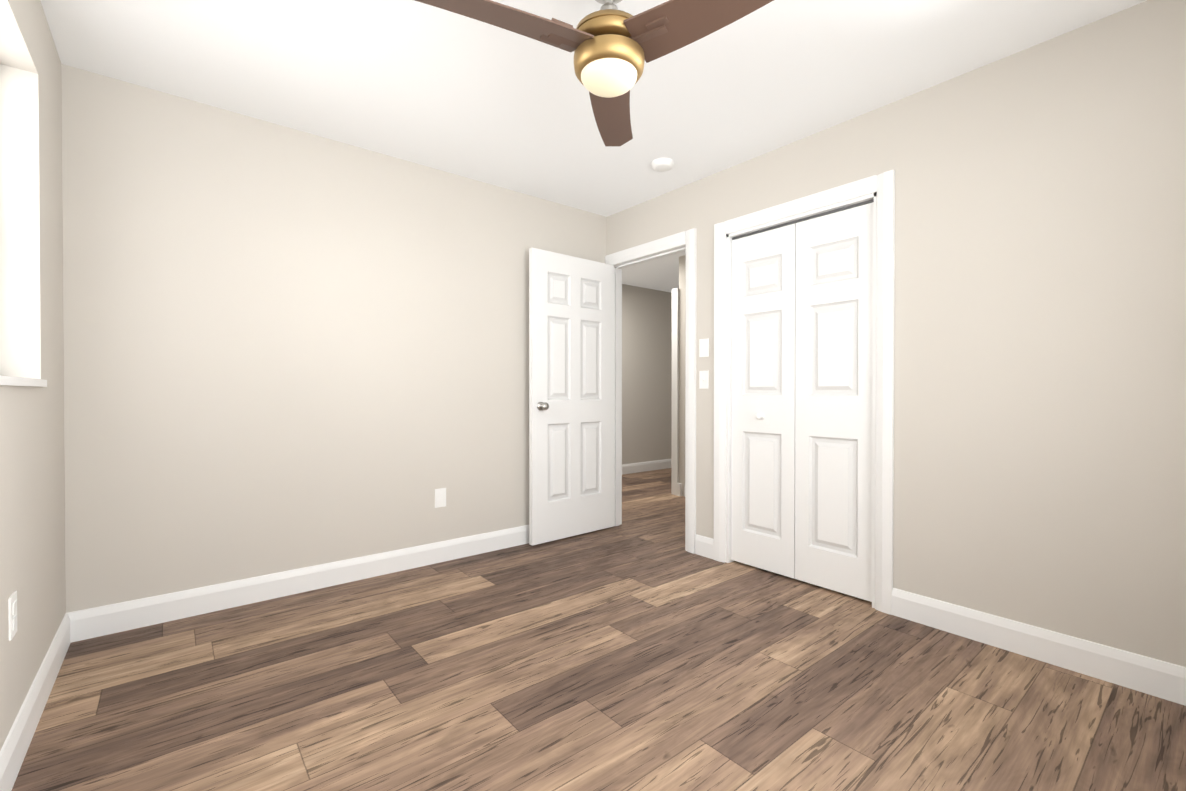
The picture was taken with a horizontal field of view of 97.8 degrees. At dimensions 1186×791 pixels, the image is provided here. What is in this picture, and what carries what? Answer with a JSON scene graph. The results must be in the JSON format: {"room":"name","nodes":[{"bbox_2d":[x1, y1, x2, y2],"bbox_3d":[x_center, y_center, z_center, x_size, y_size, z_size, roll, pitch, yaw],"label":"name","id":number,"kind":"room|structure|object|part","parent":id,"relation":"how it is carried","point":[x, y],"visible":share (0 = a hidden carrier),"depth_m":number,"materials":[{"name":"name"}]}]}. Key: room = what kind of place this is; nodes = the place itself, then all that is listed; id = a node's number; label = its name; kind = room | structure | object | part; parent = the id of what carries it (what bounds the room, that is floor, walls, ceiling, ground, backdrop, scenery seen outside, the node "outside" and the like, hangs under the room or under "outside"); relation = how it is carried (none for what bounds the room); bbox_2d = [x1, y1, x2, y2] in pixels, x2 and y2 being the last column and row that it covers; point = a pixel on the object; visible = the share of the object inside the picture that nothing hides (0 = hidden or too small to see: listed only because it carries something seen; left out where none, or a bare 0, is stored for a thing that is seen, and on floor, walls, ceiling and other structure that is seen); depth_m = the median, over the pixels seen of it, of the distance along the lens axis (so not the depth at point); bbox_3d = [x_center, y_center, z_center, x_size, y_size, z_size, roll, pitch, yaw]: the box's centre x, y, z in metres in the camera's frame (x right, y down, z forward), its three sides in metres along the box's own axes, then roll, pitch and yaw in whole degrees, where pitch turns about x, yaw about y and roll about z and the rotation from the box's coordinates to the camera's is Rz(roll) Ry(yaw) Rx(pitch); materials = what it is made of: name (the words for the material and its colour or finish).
{"room":"empty bedroom","nodes":[
{"label":"empty bedroom","id":0,"kind":"room"},
{"bbox_2d":[0,0,65,749],"bbox_3d":[-1.148,-0.162,0.679,0.220,2.440,3.700,0,1,-39],"label":"wall","id":1,"kind":"structure","parent":0,"point":[32,512],"depth_m":1.76,"materials":[{"name":"paint"}]},
{"bbox_2d":[8,591,16,640],"bbox_3d":[-1.629,0.617,1.455,0.008,0.116,0.072,0,1,-39],"label":"electrical outlet","id":2,"kind":"object","parent":1,"relation":"attached to","point":[12,609],"visible":1,"depth_m":1.44,"materials":[{"name":"white plastic"}]},
{"bbox_2d":[0,375,46,386],"bbox_3d":[-1.649,-0.039,1.401,0.115,0.024,0.950,0,1,-39],"label":"window sill","id":3,"kind":"structure","parent":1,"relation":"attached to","point":[12,381],"depth_m":1.50,"materials":[{"name":"white wood"}]},
{"bbox_2d":[0,613,70,790],"bbox_3d":[-1.057,0.995,0.763,0.015,0.126,3.700,0,1,-39],"label":"baseboard","id":4,"kind":"structure","parent":1,"relation":"attached to","point":[14,748],"depth_m":1.59,"materials":[{"name":"white wood"}]},
{"bbox_2d":[61,64,606,612],"bbox_3d":[-1.138,-0.181,3.152,3.360,2.440,0.120,0,1,-39],"label":"wall","id":5,"kind":"structure","parent":0,"point":[287,348],"depth_m":2.66,"materials":[{"name":"paint"}]},
{"bbox_2d":[68,525,528,642],"bbox_3d":[-1.057,0.976,3.140,3.020,0.126,0.015,0,1,-39],"label":"baseboard","id":6,"kind":"structure","parent":5,"relation":"attached to","point":[94,622],"depth_m":2.65,"materials":[{"name":"white wood"}]},
{"bbox_2d":[435,488,445,507],"bbox_3d":[-0.951,0.638,3.229,0.072,0.116,0.008,0,1,-39],"label":"electrical outlet","id":7,"kind":"object","parent":5,"relation":"attached to","point":[440,497],"visible":1,"depth_m":3.23,"materials":[{"name":"white plastic"}]},
{"bbox_2d":[40,0,1146,292],"bbox_3d":[0.668,-1.453,3.363,6.440,0.100,5.820,0,1,-39],"label":"ceiling","id":8,"kind":"structure","parent":0,"point":[436,88],"depth_m":2.23,"materials":[{"name":"white paint"}]},
{"bbox_2d":[415,0,773,145],"bbox_3d":[0.043,-1.172,1.514,1.085,0.432,1.079,0,1,-39],"label":"fan","id":9,"kind":"object","parent":8,"relation":"hanging from","point":[611,46],"visible":1,"depth_m":1.52,"materials":[{"name":"brown wood"}]},
{"bbox_3d":[-0.260,-1.074,1.467,0.575,0.053,0.174,0,1,-29],"label":"blade","id":10,"kind":"part","parent":9,"relation":"part of","materials":[{"name":"brown wood"}]},
{"bbox_3d":[0.050,-1.116,1.623,0.224,0.074,0.224,0,1,-39],"label":"motor","id":11,"kind":"part","parent":9,"relation":"part of","materials":[{"name":"gold metal"}]},
{"bbox_3d":[0.050,-0.980,1.624,0.178,0.046,0.178,0,1,-39],"label":"globe","id":12,"kind":"part","parent":9,"relation":"part of","materials":[{"name":"beige glass"}]},
{"bbox_3d":[0.076,-1.078,1.970,0.174,0.053,0.575,0,0,2],"label":"blade","id":13,"kind":"part","parent":9,"relation":"part of","materials":[{"name":"brown wood"}]},
{"bbox_3d":[0.334,-1.073,1.423,0.575,0.053,0.174,0,1,33],"label":"blade","id":14,"kind":"part","parent":9,"relation":"part of","materials":[{"name":"brown wood"}]},
{"bbox_2d":[651,158,673,171],"bbox_3d":[0.419,-1.383,3.115,0.136,0.036,0.136,0,1,-39],"label":"smoke detector","id":15,"kind":"object","parent":8,"relation":"attached to","point":[662,164],"visible":1,"depth_m":3.08,"materials":[{"name":"white plastic"}]},
{"bbox_2d":[11,468,1185,790],"bbox_3d":[0.668,1.087,3.383,6.440,0.100,5.820,0,1,-39],"label":"floor","id":16,"kind":"structure","parent":0,"point":[639,648],"depth_m":1.81,"materials":[{"name":"brown wood"}]},
{"bbox_2d":[622,284,671,464],"bbox_3d":[0.105,-0.208,6.540,3.090,2.440,0.200,0,1,-39],"label":"wall","id":17,"kind":"structure","parent":0,"point":[646,374],"depth_m":6.90,"materials":[{"name":"paint"}]},
{"bbox_2d":[622,459,670,474],"bbox_3d":[0.223,0.950,6.507,2.980,0.126,0.015,0,1,-39],"label":"baseboard","id":18,"kind":"structure","parent":17,"relation":"attached to","point":[645,466],"depth_m":6.89,"materials":[{"name":"white wood"}]},
{"bbox_2d":[679,255,685,495],"bbox_3d":[1.786,-0.190,4.265,0.100,2.440,2.750,0,1,-39],"label":"wall","id":19,"kind":"structure","parent":0,"point":[682,259],"depth_m":5.26,"materials":[{"name":"paint"}]},
{"bbox_2d":[671,288,681,495],"bbox_3d":[0.903,-0.038,5.340,0.150,2.120,0.130,0,1,-39],"label":"door frame","id":20,"kind":"structure","parent":19,"relation":"attached to","point":[676,487],"depth_m":5.31,"materials":[{"name":"white wood"}]},
{"bbox_2d":[607,0,1185,666],"bbox_3d":[1.324,-0.177,2.695,0.120,2.440,3.700,0,1,-39],"label":"wall","id":21,"kind":"structure","parent":0,"point":[1039,334],"depth_m":2.06,"materials":[{"name":"paint"}]},
{"bbox_2d":[529,248,613,545],"bbox_3d":[-0.138,0.007,3.787,0.762,2.030,0.035,0,1,-41],"label":"door leaf","id":22,"kind":"structure","parent":21,"relation":"in","point":[571,384],"depth_m":3.74,"materials":[{"name":"white wood"}]},
{"bbox_2d":[537,402,548,410],"bbox_3d":[-0.373,0.074,3.583,0.062,0.062,0.177,0,1,-41],"label":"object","id":23,"kind":"structure","parent":22,"relation":"attached to","point":[541,406],"depth_m":3.53,"materials":[{"name":"silver metal"}]},
{"bbox_2d":[605,228,695,553],"bbox_3d":[0.432,-0.031,3.775,0.139,2.130,0.900,0,1,-39],"label":"door frame","id":24,"kind":"structure","parent":21,"relation":"attached to","point":[687,238],"depth_m":3.46,"materials":[{"name":"white wood"}]},
{"bbox_2d":[699,370,708,388],"bbox_3d":[0.712,-0.102,3.339,0.016,0.116,0.072,0,1,-39],"label":"light switch","id":25,"kind":"object","parent":21,"relation":"attached to","point":[703,379],"visible":1,"depth_m":3.34,"materials":[{"name":"white plastic"}]},
{"bbox_2d":[699,338,708,356],"bbox_3d":[0.712,-0.307,3.337,0.016,0.116,0.072,0,1,-39],"label":"light switch","id":26,"kind":"object","parent":21,"relation":"attached to","point":[703,347],"visible":1,"depth_m":3.33,"materials":[{"name":"white plastic"}]},
{"bbox_2d":[695,534,713,559],"bbox_3d":[0.722,0.975,3.336,0.015,0.126,0.150,0,1,-39],"label":"baseboard","id":27,"kind":"structure","parent":21,"relation":"attached to","point":[704,546],"depth_m":3.33,"materials":[{"name":"white wood"}]},
{"bbox_2d":[731,223,795,577],"bbox_3d":[1.005,0.032,3.062,0.030,1.984,0.420,0,1,-39],"label":"closet door leaf","id":28,"kind":"structure","parent":21,"relation":"in","point":[763,382],"depth_m":3.04,"materials":[{"name":"white wood"}]},
{"bbox_2d":[755,413,763,419],"bbox_3d":[0.976,0.124,3.039,0.044,0.038,0.038,0,1,-39],"label":"door knob","id":29,"kind":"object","parent":28,"relation":"attached to","point":[760,416],"depth_m":3.03,"materials":[{"name":"white"}]},
{"bbox_2d":[732,199,873,239],"bbox_3d":[1.141,-0.970,2.891,0.032,0.011,0.847,0,1,-39],"label":"track rail","id":30,"kind":"object","parent":21,"relation":"attached to","point":[811,217],"visible":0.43,"depth_m":2.83,"materials":[{"name":"grey metal"}]},
{"bbox_2d":[714,170,894,614],"bbox_3d":[1.152,0.023,2.908,0.120,2.035,0.885,0,1,-39],"label":"door frame","id":31,"kind":"structure","parent":21,"relation":"in","point":[730,236],"depth_m":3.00,"materials":[{"name":"white wood"}]},
{"bbox_2d":[795,202,873,601],"bbox_3d":[1.273,0.034,2.733,0.030,1.984,0.420,0,1,-39],"label":"closet door leaf","id":32,"kind":"structure","parent":21,"relation":"in","point":[834,402],"depth_m":2.72,"materials":[{"name":"white wood"}]},
{"bbox_2d":[892,588,1185,705],"bbox_3d":[1.934,0.986,1.850,0.015,0.126,1.605,0,1,-39],"label":"baseboard","id":33,"kind":"structure","parent":21,"relation":"attached to","point":[1150,676],"depth_m":2.02,"materials":[{"name":"white wood"}]}
]}

